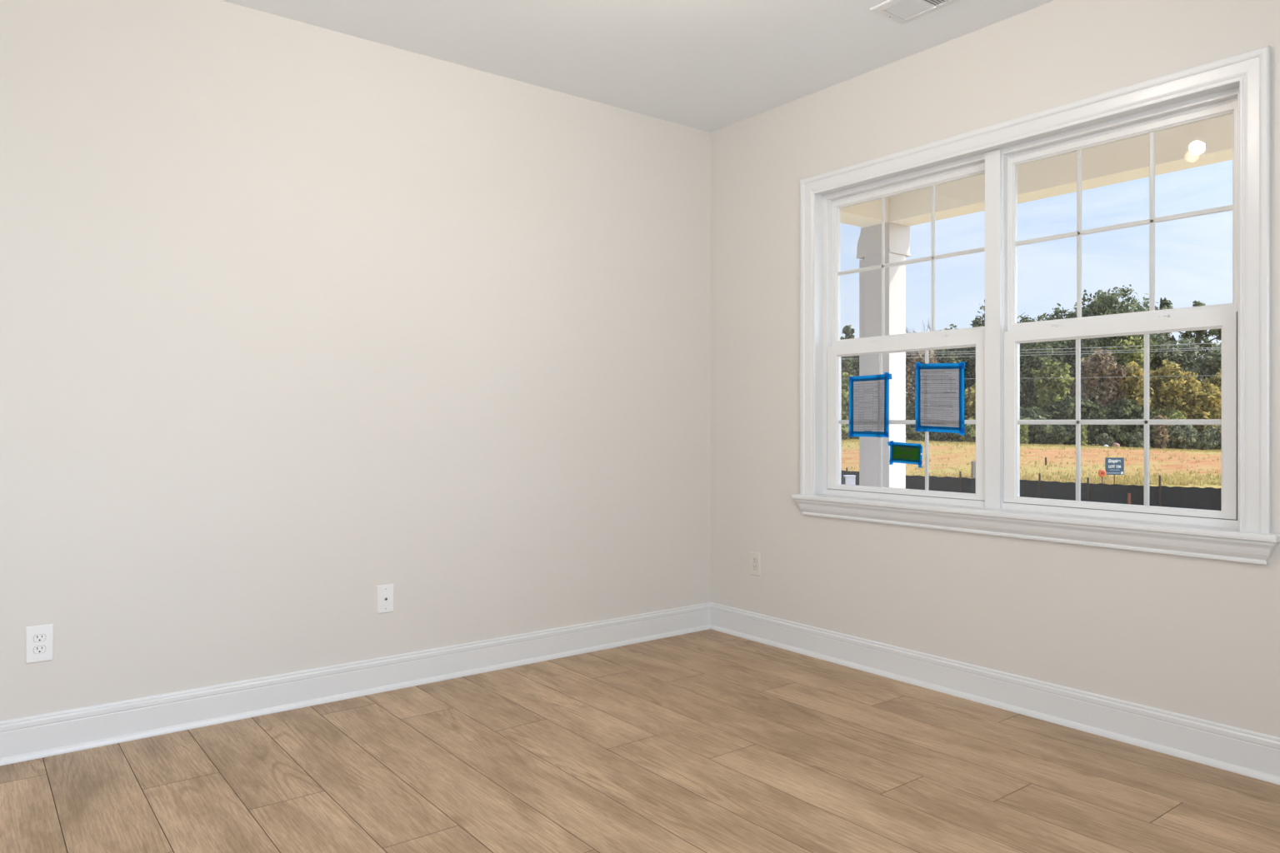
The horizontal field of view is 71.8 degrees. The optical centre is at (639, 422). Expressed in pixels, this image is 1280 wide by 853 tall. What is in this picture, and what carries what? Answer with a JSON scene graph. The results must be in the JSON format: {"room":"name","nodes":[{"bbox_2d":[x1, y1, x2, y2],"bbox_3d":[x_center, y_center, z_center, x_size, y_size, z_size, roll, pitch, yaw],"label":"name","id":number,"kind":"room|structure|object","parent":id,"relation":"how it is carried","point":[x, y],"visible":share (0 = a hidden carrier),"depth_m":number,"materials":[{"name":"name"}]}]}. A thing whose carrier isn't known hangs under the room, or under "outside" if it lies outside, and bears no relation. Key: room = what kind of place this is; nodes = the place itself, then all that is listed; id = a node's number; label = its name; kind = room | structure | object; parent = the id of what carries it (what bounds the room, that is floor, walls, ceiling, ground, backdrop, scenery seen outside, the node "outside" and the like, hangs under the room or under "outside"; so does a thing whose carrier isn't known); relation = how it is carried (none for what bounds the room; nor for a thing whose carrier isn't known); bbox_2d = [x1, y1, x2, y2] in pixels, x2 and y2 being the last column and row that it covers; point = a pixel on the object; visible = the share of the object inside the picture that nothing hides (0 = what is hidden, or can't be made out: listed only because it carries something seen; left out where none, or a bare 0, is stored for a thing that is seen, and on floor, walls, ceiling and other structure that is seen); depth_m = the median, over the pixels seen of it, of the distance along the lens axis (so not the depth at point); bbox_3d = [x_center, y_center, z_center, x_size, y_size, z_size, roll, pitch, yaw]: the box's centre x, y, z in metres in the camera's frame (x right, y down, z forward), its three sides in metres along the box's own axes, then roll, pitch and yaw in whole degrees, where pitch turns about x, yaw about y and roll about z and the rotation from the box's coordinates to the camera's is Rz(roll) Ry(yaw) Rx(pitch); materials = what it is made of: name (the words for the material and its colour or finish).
{"room":"empty room","nodes":[
{"label":"empty room","id":0,"kind":"room"},
{"bbox_2d":[0,0,709,721],"bbox_3d":[-1.733,-0.229,3.331,5.250,2.941,0.150,0,0,-38],"label":"wall","id":1,"kind":"structure","parent":0,"point":[298,321],"depth_m":3.56,"materials":[{"name":"paint"}]},
{"bbox_2d":[25,624,53,664],"bbox_3d":[-2.035,0.751,2.997,0.078,0.124,0.008,0,0,-38],"label":"wall outlet","id":2,"kind":"object","parent":1,"relation":"attached to","point":[39,639],"visible":1,"depth_m":3.00,"materials":[{"name":"white plastic"}]},
{"bbox_2d":[33,645,45,654],"bbox_3d":[-2.034,0.770,2.995,0.036,0.025,0.003,0,0,-38],"label":"receptacle","id":3,"kind":"object","parent":2,"relation":"attached to","point":[37,649],"depth_m":2.99,"materials":[{"name":"white plastic"}]},
{"bbox_2d":[33,634,45,642],"bbox_3d":[-2.034,0.732,2.995,0.036,0.025,0.003,0,0,-38],"label":"receptacle","id":4,"kind":"object","parent":2,"relation":"attached to","point":[37,637],"depth_m":2.99,"materials":[{"name":"white plastic"}]},
{"bbox_2d":[0,602,709,765],"bbox_3d":[-1.621,1.062,3.308,5.100,0.141,0.024,0,0,-38],"label":"baseboard","id":5,"kind":"structure","parent":1,"relation":"attached to","point":[27,738],"depth_m":3.54,"materials":[{"name":"white paint"}]},
{"bbox_2d":[377,584,394,614],"bbox_3d":[-1.074,0.747,3.739,0.072,0.118,0.011,0,0,-38],"label":"outlet","id":6,"kind":"object","parent":1,"relation":"attached to","point":[385,592],"visible":1,"depth_m":3.74,"materials":[{"name":"white plastic"}]},
{"bbox_2d":[220,0,1054,132],"bbox_3d":[-0.310,-1.659,1.492,5.250,0.120,4.800,0,0,-38],"label":"ceiling","id":7,"kind":"structure","parent":0,"point":[709,66],"depth_m":3.68,"materials":[{"name":"white paint"}]},
{"bbox_2d":[870,0,959,24],"bbox_3d":[1.080,-1.594,3.338,0.208,0.010,0.358,0,0,-38],"label":"ceiling vent","id":8,"kind":"object","parent":7,"relation":"in","point":[902,12],"visible":1,"depth_m":3.40,"materials":[{"name":"white metal"}]},
{"bbox_2d":[0,629,1279,852],"bbox_3d":[-0.251,1.134,1.538,5.099,0.002,4.500,0,0,-38],"label":"floor","id":9,"kind":"structure","parent":0,"point":[709,741],"depth_m":2.81,"materials":[{"name":"brown wood"}]},
{"bbox_2d":[710,0,1279,737],"bbox_3d":[2.544,0.071,2.216,0.150,3.941,7.150,0,0,-38],"label":"wall","id":10,"kind":"structure","parent":0,"point":[1196,637],"depth_m":3.68,"materials":[{"name":"paint"}]},
{"bbox_2d":[750,551,760,576],"bbox_3d":[0.598,0.737,4.601,0.008,0.118,0.076,0,0,-38],"label":"wall outlet","id":11,"kind":"object","parent":10,"relation":"attached to","point":[755,558],"visible":1,"depth_m":4.60,"materials":[{"name":"white plastic"}]},
{"bbox_2d":[752,565,757,570],"bbox_3d":[0.596,0.756,4.599,0.003,0.025,0.036,0,0,-38],"label":"receptacle","id":12,"kind":"object","parent":11,"relation":"attached to","point":[754,567],"depth_m":4.60,"materials":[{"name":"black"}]},
{"bbox_2d":[752,557,757,563],"bbox_3d":[0.596,0.718,4.599,0.003,0.025,0.036,0,0,-38],"label":"receptacle","id":13,"kind":"object","parent":11,"relation":"attached to","point":[754,559],"depth_m":4.60,"materials":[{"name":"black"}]},
{"bbox_2d":[822,153,984,508],"bbox_3d":[1.200,-0.377,3.991,0.092,1.487,0.905,0,0,-38],"label":"window","id":14,"kind":"structure","parent":10,"relation":"in","point":[834,348],"depth_m":4.06,"materials":[{"name":"white plastic"}]},
{"bbox_2d":[849,372,891,437],"bbox_3d":[1.067,-0.080,4.100,0.002,0.299,0.244,0,0,-38],"label":"paper notice","id":15,"kind":"object","parent":14,"relation":"attached to","point":[868,395],"depth_m":4.10,"materials":[{"name":"paper"}]},
{"bbox_2d":[854,380,884,431],"bbox_3d":[1.063,-0.077,4.106,0.001,0.238,0.180,0,0,-38],"label":"print","id":16,"kind":"object","parent":15,"relation":"attached to","point":[878,397],"depth_m":4.10},
{"bbox_2d":[887,440,922,468],"bbox_3d":[1.182,0.141,3.949,0.004,0.117,0.186,0,0,-38],"label":"card","id":17,"kind":"object","parent":14,"relation":"attached to","point":[900,452],"visible":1,"depth_m":3.94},
{"bbox_2d":[899,447,914,457],"bbox_3d":[1.190,0.133,3.941,0.001,0.042,0.084,0,0,-38],"label":"print","id":18,"kind":"object","parent":17,"relation":"attached to","point":[903,452],"depth_m":3.94},
{"bbox_2d":[839,350,975,490],"bbox_3d":[1.181,-0.009,3.968,0.008,0.630,0.737,0,0,-38],"label":"grille","id":19,"kind":"object","parent":14,"relation":"attached to","point":[842,352],"depth_m":4.06,"materials":[{"name":"white plastic"}]},
{"bbox_2d":[838,185,984,335],"bbox_3d":[1.209,-0.722,3.996,0.008,0.658,0.802,0,0,-38],"label":"grille","id":20,"kind":"object","parent":14,"relation":"attached to","point":[901,189],"depth_m":4.02,"materials":[{"name":"white plastic"}]},
{"bbox_2d":[915,361,964,435],"bbox_3d":[1.291,-0.105,3.809,0.002,0.323,0.243,0,0,-38],"label":"paper notice","id":21,"kind":"object","parent":14,"relation":"attached to","point":[939,387],"depth_m":3.81,"materials":[{"name":"paper"}]},
{"bbox_2d":[920,369,959,425],"bbox_3d":[1.291,-0.111,3.811,0.001,0.250,0.200,0,0,-38],"label":"print","id":22,"kind":"object","parent":21,"relation":"attached to","point":[937,423],"depth_m":3.80},
{"bbox_2d":[985,149,1001,509],"bbox_3d":[1.440,-0.376,3.599,0.022,1.456,0.067,0,0,-38],"label":"trim","id":23,"kind":"structure","parent":10,"relation":"attached to","point":[992,158],"depth_m":3.59,"materials":[{"name":"white paint"}]},
{"bbox_2d":[710,602,1279,784],"bbox_3d":[1.756,1.062,3.092,0.024,0.141,4.500,0,0,-38],"label":"baseboard","id":24,"kind":"structure","parent":10,"relation":"attached to","point":[1242,752],"depth_m":3.40,"materials":[{"name":"white paint"}]},
{"bbox_2d":[800,45,1270,534],"bbox_3d":[1.391,-0.418,3.566,0.022,1.540,1.956,0,0,-38],"label":"trim","id":25,"kind":"structure","parent":10,"relation":"attached to","point":[1252,69],"depth_m":2.86,"materials":[{"name":"white paint"}]},
{"bbox_2d":[791,494,1279,543],"bbox_3d":[1.400,0.364,3.571,0.104,0.025,2.011,0,0,-38],"label":"windowsill","id":26,"kind":"structure","parent":10,"relation":"attached to","point":[1182,529],"depth_m":3.30,"materials":[{"name":"white paint"}]},
{"bbox_2d":[795,499,1277,564],"bbox_3d":[1.384,0.414,3.559,0.040,0.076,1.986,0,0,-38],"label":"trim","id":27,"kind":"structure","parent":10,"relation":"attached to","point":[1222,549],"depth_m":3.30,"materials":[{"name":"white paint"}]},
{"bbox_2d":[1001,86,1239,529],"bbox_3d":[1.755,-0.377,3.275,0.092,1.487,0.891,0,0,-38],"label":"window","id":28,"kind":"structure","parent":10,"relation":"in","point":[1225,317],"depth_m":3.22,"materials":[{"name":"white plastic"}]},
{"bbox_2d":[1017,334,1221,505],"bbox_3d":[1.735,-0.009,3.253,0.008,0.630,0.736,0,0,-38],"label":"grille","id":29,"kind":"object","parent":28,"relation":"attached to","point":[1146,422],"depth_m":3.34,"materials":[{"name":"white plastic"}]},
{"bbox_2d":[1015,131,1232,317],"bbox_3d":[1.762,-0.722,3.282,0.008,0.658,0.788,0,0,-38],"label":"grille","id":30,"kind":"object","parent":28,"relation":"attached to","point":[1077,147],"depth_m":3.26,"materials":[{"name":"white plastic"}]},
{"bbox_2d":[906,342,1221,353],"bbox_3d":[15.446,-2.902,34.001,22.432,0.711,0.016,0,0,0],"label":"overhead wire","id":31,"kind":"object","parent":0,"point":[1217,342],"visible":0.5,"depth_m":33.99,"materials":[{"name":"metal"}]},
{"label":"outside","id":32,"kind":"structure","parent":0,"visible":0},
{"bbox_2d":[840,435,1221,488],"bbox_3d":[37.808,1.753,59.133,125.000,0.962,140.000,0,0,-38],"label":"ground","id":33,"kind":"structure","parent":32,"point":[1050,454],"depth_m":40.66,"materials":[{"name":"plant"}]},
{"bbox_2d":[840,325,854,374],"bbox_3d":[18.608,-3.626,77.736,5.001,9.980,3.178,0,0,-1],"label":"pine tree","id":34,"kind":"object","parent":33,"relation":"on","point":[847,329],"visible":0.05,"depth_m":77.79,"materials":[{"name":"green plant"}]},
{"bbox_2d":[840,336,855,379],"bbox_3d":[15.882,-2.844,71.915,3.253,8.273,3.717,0,0,4],"label":"leafy tree","id":35,"kind":"object","parent":33,"relation":"on","point":[845,361],"visible":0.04,"depth_m":71.14,"materials":[{"name":"green plant"}]},
{"bbox_2d":[840,372,855,426],"bbox_3d":[15.506,-1.229,66.013,2.557,5.115,2.623,0,0,-35],"label":"leafy tree","id":36,"kind":"object","parent":33,"relation":"on","point":[845,381],"visible":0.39,"depth_m":65.34,"materials":[{"name":"green plant"}]},
{"bbox_2d":[842,475,855,484],"bbox_3d":[4.493,1.690,19.000,0.252,1.103,0.200,0,0,0],"label":"utility box","id":37,"kind":"object","parent":33,"relation":"on","point":[847,479],"visible":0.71,"depth_m":18.91,"materials":[{"name":"white"}]},
{"bbox_2d":[840,416,859,439],"bbox_3d":[14.685,0.511,61.978,2.112,1.907,2.497,0,0,32],"label":"shrub","id":38,"kind":"object","parent":33,"relation":"on","point":[844,430],"visible":0.4,"depth_m":61.46,"materials":[{"name":"green plant"}]},
{"bbox_2d":[845,355,859,405],"bbox_3d":[19.128,-2.539,74.050,5.206,7.772,4.853,0,0,-38],"label":"leafy tree","id":39,"kind":"object","parent":33,"relation":"on","point":[856,366],"visible":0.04,"depth_m":73.86,"materials":[{"name":"green plant"}]},
{"bbox_2d":[905,419,929,441],"bbox_3d":[19.451,0.651,62.050,1.988,1.794,2.375,0,0,-7],"label":"shrub","id":40,"kind":"object","parent":33,"relation":"on","point":[911,433],"visible":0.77,"depth_m":61.49,"materials":[{"name":"green plant"}]},
{"bbox_2d":[905,320,931,333],"bbox_3d":[25.080,-3.919,79.550,5.271,11.012,6.230,0,0,16],"label":"bare tree","id":41,"kind":"object","parent":33,"relation":"on","point":[928,326],"visible":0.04,"depth_m":79.55,"materials":[{"name":"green plant"}]},
{"bbox_2d":[905,350,941,419],"bbox_3d":[22.805,-2.605,73.299,4.323,8.145,4.341,0,0,-10],"label":"leafy tree","id":42,"kind":"object","parent":33,"relation":"on","point":[910,362],"visible":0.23,"depth_m":72.06,"materials":[{"name":"brown plant"}]},
{"bbox_2d":[905,396,942,441],"bbox_3d":[21.694,-0.348,65.971,4.532,4.166,3.980,0,0,22],"label":"leafy tree","id":43,"kind":"object","parent":33,"relation":"on","point":[911,413],"visible":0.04,"depth_m":66.18,"materials":[{"name":"green plant"}]},
{"bbox_2d":[932,348,969,440],"bbox_3d":[25.556,-2.947,75.013,4.754,9.025,4.540,0,0,-9],"label":"leafy tree","id":44,"kind":"object","parent":33,"relation":"on","point":[941,356],"visible":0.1,"depth_m":73.90,"materials":[{"name":"green plant"}]},
{"bbox_2d":[930,430,971,442],"bbox_3d":[21.864,0.781,61.960,2.500,1.655,2.939,0,0,-38],"label":"shrub","id":45,"kind":"object","parent":33,"relation":"on","point":[946,437],"visible":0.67,"depth_m":61.31,"materials":[{"name":"green plant"}]},
{"bbox_2d":[944,324,957,350],"bbox_3d":[28.125,-3.620,80.309,4.198,10.530,4.453,0,0,18],"label":"leafy tree","id":46,"kind":"object","parent":33,"relation":"on","point":[952,325],"visible":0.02,"depth_m":79.80,"materials":[{"name":"green plant"}]},
{"bbox_2d":[952,346,975,417],"bbox_3d":[28.487,-2.988,75.939,4.807,9.271,5.479,0,0,-38],"label":"leafy tree","id":47,"kind":"object","parent":33,"relation":"on","point":[969,360],"visible":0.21,"depth_m":74.68,"materials":[{"name":"green plant"}]},
{"bbox_2d":[964,383,975,429],"bbox_3d":[25.084,-0.575,66.019,2.230,4.660,2.299,0,0,-38],"label":"leafy tree","id":48,"kind":"object","parent":33,"relation":"on","point":[969,395],"visible":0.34,"depth_m":65.74,"materials":[{"name":"green plant"}]},
{"bbox_2d":[964,418,975,443],"bbox_3d":[23.589,0.671,61.988,1.925,1.928,1.982,0,0,21],"label":"shrub","id":49,"kind":"object","parent":33,"relation":"on","point":[970,427],"visible":0.31,"depth_m":61.79,"materials":[{"name":"green plant"}]},
{"bbox_2d":[970,460,975,478],"bbox_3d":[11.353,1.642,30.000,0.170,0.655,0.170,0,0,0],"label":"post","id":50,"kind":"object","parent":33,"relation":"on","point":[972,462],"visible":0.55,"depth_m":29.92,"materials":[{"name":"brown wood"}]},
{"bbox_2d":[970,299,1024,327],"bbox_3d":[31.164,-4.566,77.862,4.851,12.582,5.619,0,0,-38],"label":"leafy tree","id":51,"kind":"object","parent":33,"relation":"on","point":[977,322],"visible":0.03,"depth_m":77.73,"materials":[{"name":"green plant"}]},
{"bbox_2d":[1020,419,1029,444],"bbox_3d":[26.485,0.706,61.026,0.765,1.931,0.758,0,0,-38],"label":"shrub","id":52,"kind":"object","parent":33,"relation":"on","point":[1023,428],"visible":0.77,"depth_m":60.85,"materials":[{"name":"green plant"}]},
{"bbox_2d":[840,467,1221,510],"bbox_3d":[9.342,1.756,23.720,14.515,1.048,1.205,0,0,43],"label":"fence","id":53,"kind":"object","parent":33,"relation":"on","point":[1206,498],"visible":0.26,"depth_m":21.35,"materials":[{"name":"black fabric"}]},
{"bbox_2d":[1017,312,1048,349],"bbox_3d":[35.748,-4.004,79.937,6.006,11.776,6.151,0,0,3],"label":"leafy tree","id":54,"kind":"object","parent":33,"relation":"on","point":[1038,317],"visible":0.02,"depth_m":79.37,"materials":[{"name":"green plant"}]},
{"bbox_2d":[1020,405,1051,444],"bbox_3d":[28.030,0.260,64.067,3.929,3.137,3.760,0,0,-38],"label":"leafy tree","id":55,"kind":"object","parent":33,"relation":"on","point":[1025,413],"visible":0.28,"depth_m":62.89,"materials":[{"name":"green plant"}]},
{"bbox_2d":[1020,340,1068,409],"bbox_3d":[31.980,-2.723,71.083,5.195,8.888,5.452,0,0,11],"label":"leafy tree","id":56,"kind":"object","parent":33,"relation":"on","point":[1027,390],"visible":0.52,"depth_m":69.90,"materials":[{"name":"green plant"}]},
{"bbox_2d":[1030,425,1070,445],"bbox_3d":[28.903,0.869,62.415,2.588,1.895,2.753,0,0,-38],"label":"shrub","id":57,"kind":"object","parent":33,"relation":"on","point":[1060,434],"visible":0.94,"depth_m":62.03,"materials":[{"name":"green plant"}]},
{"bbox_2d":[1031,359,1074,419],"bbox_3d":[30.764,-1.489,65.946,3.093,6.393,3.032,0,0,27],"label":"leafy tree","id":58,"kind":"object","parent":33,"relation":"on","point":[1052,388],"visible":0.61,"depth_m":65.25,"materials":[{"name":"green plant"}]},
{"bbox_2d":[1040,303,1098,444],"bbox_3d":[37.246,-4.327,78.288,6.342,12.536,7.240,0,0,10],"label":"leafy tree","id":59,"kind":"object","parent":33,"relation":"on","point":[1057,312],"visible":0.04,"depth_m":77.91,"materials":[{"name":"green plant"}]},
{"bbox_2d":[1044,395,1106,445],"bbox_3d":[31.574,0.061,63.954,4.134,4.007,3.750,0,0,32],"label":"leafy tree","id":60,"kind":"object","parent":33,"relation":"on","point":[1065,409],"visible":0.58,"depth_m":63.04,"materials":[{"name":"green plant"}]},
{"bbox_2d":[1050,338,1107,393],"bbox_3d":[35.835,-2.849,72.876,5.278,9.490,5.941,0,0,27],"label":"leafy tree","id":61,"kind":"object","parent":33,"relation":"on","point":[1071,353],"visible":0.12,"depth_m":72.15,"materials":[{"name":"green plant"}]},
{"bbox_2d":[1075,425,1087,445],"bbox_3d":[30.454,0.839,61.005,0.868,1.942,0.910,0,0,42],"label":"shrub","id":62,"kind":"object","parent":33,"relation":"on","point":[1083,427],"visible":0.49,"depth_m":60.79,"materials":[{"name":"green plant"}]},
{"bbox_2d":[1066,347,1134,433],"bbox_3d":[34.276,-1.864,65.923,4.687,7.479,4.236,0,0,23],"label":"leafy tree","id":63,"kind":"object","parent":33,"relation":"on","point":[1093,367],"visible":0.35,"depth_m":65.23,"materials":[{"name":"brown plant"}]},
{"bbox_2d":[1097,469,1106,483],"bbox_3d":[14.216,1.779,27.198,0.240,0.671,0.105,0,0,0],"label":"marker","id":64,"kind":"object","parent":33,"relation":"on","point":[1102,472],"visible":0.98,"depth_m":27.17,"materials":[{"name":"plastic"}]},
{"bbox_2d":[1095,433,1114,447],"bbox_3d":[32.106,1.353,60.966,1.163,1.227,1.174,0,0,-8],"label":"shrub","id":65,"kind":"object","parent":33,"relation":"on","point":[1103,439],"visible":0.85,"depth_m":60.74,"materials":[{"name":"green plant"}]},
{"bbox_2d":[1105,457,1124,484],"bbox_3d":[14.761,1.593,27.510,0.575,0.993,0.039,0,0,0],"label":"sign","id":66,"kind":"object","parent":33,"relation":"on","point":[1113,466],"visible":1,"depth_m":27.49,"materials":[{"name":"blue plastic"}]},
{"bbox_2d":[1066,284,1164,390],"bbox_3d":[41.136,-4.905,76.148,8.043,13.737,8.080,0,0,43],"label":"leafy tree","id":67,"kind":"object","parent":33,"relation":"on","point":[1104,304],"visible":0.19,"depth_m":74.97,"materials":[{"name":"green plant"}]},
{"bbox_2d":[1111,443,1119,447],"bbox_3d":[32.569,1.607,60.509,0.483,0.407,0.485,0,0,40],"label":"boulder","id":68,"kind":"object","parent":33,"relation":"on","point":[1117,445],"visible":0.64,"depth_m":60.35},
{"bbox_2d":[1095,418,1144,447],"bbox_3d":[33.962,0.864,62.521,2.650,2.324,2.642,0,0,-5],"label":"shrub","id":69,"kind":"object","parent":33,"relation":"on","point":[1122,439],"visible":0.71,"depth_m":62.11,"materials":[{"name":"green plant"}]},
{"bbox_2d":[1100,398,1153,447],"bbox_3d":[35.153,0.142,63.991,3.516,3.846,3.840,0,0,27],"label":"leafy tree","id":70,"kind":"object","parent":33,"relation":"on","point":[1126,409],"visible":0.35,"depth_m":63.36,"materials":[{"name":"green plant"}]},
{"bbox_2d":[1099,335,1157,402],"bbox_3d":[40.717,-2.970,74.024,5.760,9.867,5.585,0,0,-29],"label":"leafy tree","id":71,"kind":"object","parent":33,"relation":"on","point":[1122,359],"visible":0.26,"depth_m":72.29,"materials":[{"name":"green plant"}]},
{"bbox_2d":[1127,493,1130,504],"bbox_3d":[9.682,1.827,17.500,0.040,0.850,0.040,0,0,0],"label":"stake","id":72,"kind":"object","parent":33,"relation":"on","point":[1128,494],"visible":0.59,"depth_m":17.48,"materials":[{"name":"wood"}]},
{"bbox_2d":[1128,432,1144,448],"bbox_3d":[34.372,1.310,61.012,1.264,1.325,1.182,0,0,-38],"label":"shrub","id":73,"kind":"object","parent":33,"relation":"on","point":[1137,440],"visible":0.93,"depth_m":60.80,"materials":[{"name":"green plant"}]},
{"bbox_2d":[1118,360,1154,410],"bbox_3d":[36.582,-1.322,64.847,2.762,6.458,2.915,0,0,-38],"label":"leafy tree","id":74,"kind":"object","parent":33,"relation":"on","point":[1134,388],"visible":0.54,"depth_m":64.33,"materials":[{"name":"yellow plant"}]},
{"bbox_2d":[1130,293,1173,344],"bbox_3d":[45.380,-4.867,80.153,6.162,13.544,6.289,0,0,-38],"label":"leafy tree","id":75,"kind":"object","parent":33,"relation":"on","point":[1145,304],"visible":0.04,"depth_m":79.15,"materials":[{"name":"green plant"}]},
{"bbox_2d":[1152,413,1169,449],"bbox_3d":[35.910,0.716,61.025,1.084,2.659,1.151,0,0,-38],"label":"shrub","id":76,"kind":"object","parent":33,"relation":"on","point":[1162,436],"visible":0.77,"depth_m":60.82,"materials":[{"name":"brown plant"}]},
{"bbox_2d":[1149,408,1186,449],"bbox_3d":[37.202,0.534,63.057,3.072,3.202,3.345,0,0,-38],"label":"leafy tree","id":77,"kind":"object","parent":33,"relation":"on","point":[1175,414],"visible":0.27,"depth_m":62.43,"materials":[{"name":"green plant"}]},
{"bbox_2d":[1149,359,1198,427],"bbox_3d":[38.965,-1.367,64.971,3.883,6.606,4.085,0,0,-38],"label":"leafy tree","id":78,"kind":"object","parent":33,"relation":"on","point":[1169,390],"visible":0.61,"depth_m":64.22,"materials":[{"name":"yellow plant"}]},
{"bbox_2d":[1150,336,1209,384],"bbox_3d":[45.152,-2.623,74.121,5.787,9.143,5.384,0,0,-38],"label":"leafy tree","id":79,"kind":"object","parent":33,"relation":"on","point":[1183,358],"visible":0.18,"depth_m":73.41,"materials":[{"name":"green plant"}]},
{"bbox_2d":[1158,297,1209,346],"bbox_3d":[48.223,-4.843,80.741,4.553,13.558,5.514,0,0,-38],"label":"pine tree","id":80,"kind":"object","parent":33,"relation":"on","point":[1164,302],"visible":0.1,"depth_m":81.78,"materials":[{"name":"green plant"}]},
{"bbox_2d":[1166,425,1202,449],"bbox_3d":[37.650,1.022,61.394,2.166,2.067,2.213,0,0,1],"label":"shrub","id":81,"kind":"object","parent":33,"relation":"on","point":[1186,434],"visible":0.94,"depth_m":60.99,"materials":[{"name":"green plant"}]},
{"bbox_2d":[1177,300,1221,379],"bbox_3d":[50.413,-4.563,80.038,6.956,13.018,7.453,0,0,-38],"label":"pine tree","id":82,"kind":"object","parent":33,"relation":"on","point":[1185,335],"visible":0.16,"depth_m":79.94,"materials":[{"name":"green plant"}]},
{"bbox_2d":[1178,378,1221,449],"bbox_3d":[40.479,-0.573,64.078,3.273,5.300,3.126,0,0,-13],"label":"leafy tree","id":83,"kind":"object","parent":33,"relation":"on","point":[1202,397],"visible":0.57,"depth_m":63.19,"materials":[{"name":"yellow plant"}]},
{"bbox_2d":[1192,430,1218,450],"bbox_3d":[38.972,1.242,61.148,1.790,1.530,1.663,0,0,-38],"label":"shrub","id":84,"kind":"object","parent":33,"relation":"on","point":[1207,443],"visible":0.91,"depth_m":60.74,"materials":[{"name":"green plant"}]},
{"bbox_2d":[1194,340,1221,384],"bbox_3d":[47.299,-2.288,71.902,4.799,8.778,4.689,0,0,-38],"label":"leafy tree","id":85,"kind":"object","parent":33,"relation":"on","point":[1213,358],"visible":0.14,"depth_m":71.69,"materials":[{"name":"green plant"}]},
{"bbox_2d":[1205,368,1221,431],"bbox_3d":[43.087,-0.811,64.905,3.065,6.342,3.148,0,0,22],"label":"leafy tree","id":86,"kind":"object","parent":33,"relation":"on","point":[1216,381],"visible":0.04,"depth_m":64.96,"materials":[{"name":"green plant"}]},
{"bbox_2d":[1206,425,1221,450],"bbox_3d":[40.404,0.968,61.578,2.052,2.074,2.106,0,0,-38],"label":"shrub","id":87,"kind":"object","parent":33,"relation":"on","point":[1217,435],"visible":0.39,"depth_m":61.22,"materials":[{"name":"green plant"}]},
{"bbox_2d":[1211,328,1221,351],"bbox_3d":[54.545,-3.778,82.065,5.545,11.447,5.548,0,0,-38],"label":"pine tree","id":88,"kind":"object","parent":33,"relation":"on","point":[1219,331],"visible":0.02,"depth_m":81.96,"materials":[{"name":"green plant"}]},
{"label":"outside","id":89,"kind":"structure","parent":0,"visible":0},
{"bbox_2d":[910,347,1216,354],"bbox_3d":[15.446,-2.788,34.001,22.432,0.506,0.016,0,0,0],"label":"overhead wire","id":90,"kind":"object","parent":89,"point":[1203,347],"visible":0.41,"depth_m":33.99,"materials":[{"name":"metal"}]},
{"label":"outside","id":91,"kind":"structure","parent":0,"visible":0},
{"bbox_2d":[856,349,1216,359],"bbox_3d":[15.446,-2.690,34.001,22.432,0.618,0.016,0,0,0],"label":"overhead wire","id":92,"kind":"object","parent":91,"point":[1206,349],"visible":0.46,"depth_m":33.99,"materials":[{"name":"metal"}]},
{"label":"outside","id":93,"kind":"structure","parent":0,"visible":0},
{"bbox_3d":[3.223,1.357,3.152,2.070,0.270,7.800,0,0,-38],"label":"floor","id":94,"kind":"structure","parent":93,"visible":0},
{"bbox_2d":[855,222,911,489],"bbox_3d":[1.760,-0.093,6.399,0.261,2.631,0.305,0,0,-38],"label":"porch column","id":95,"kind":"structure","parent":94,"relation":"on","point":[897,236],"depth_m":6.31,"materials":[{"name":"paint"}]},
{"bbox_2d":[840,197,888,227],"bbox_3d":[0.991,-1.558,5.774,1.750,0.300,0.220,0,0,-38],"label":"beam","id":96,"kind":"structure","parent":95,"relation":"on","point":[869,213],"depth_m":6.12,"materials":[{"name":"paint"}]},
{"bbox_2d":[888,114,1232,226],"bbox_3d":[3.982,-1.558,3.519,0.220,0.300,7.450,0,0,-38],"label":"porch ceiling","id":97,"kind":"structure","parent":95,"relation":"on","point":[1208,142],"depth_m":5.14,"materials":[{"name":"paint"}]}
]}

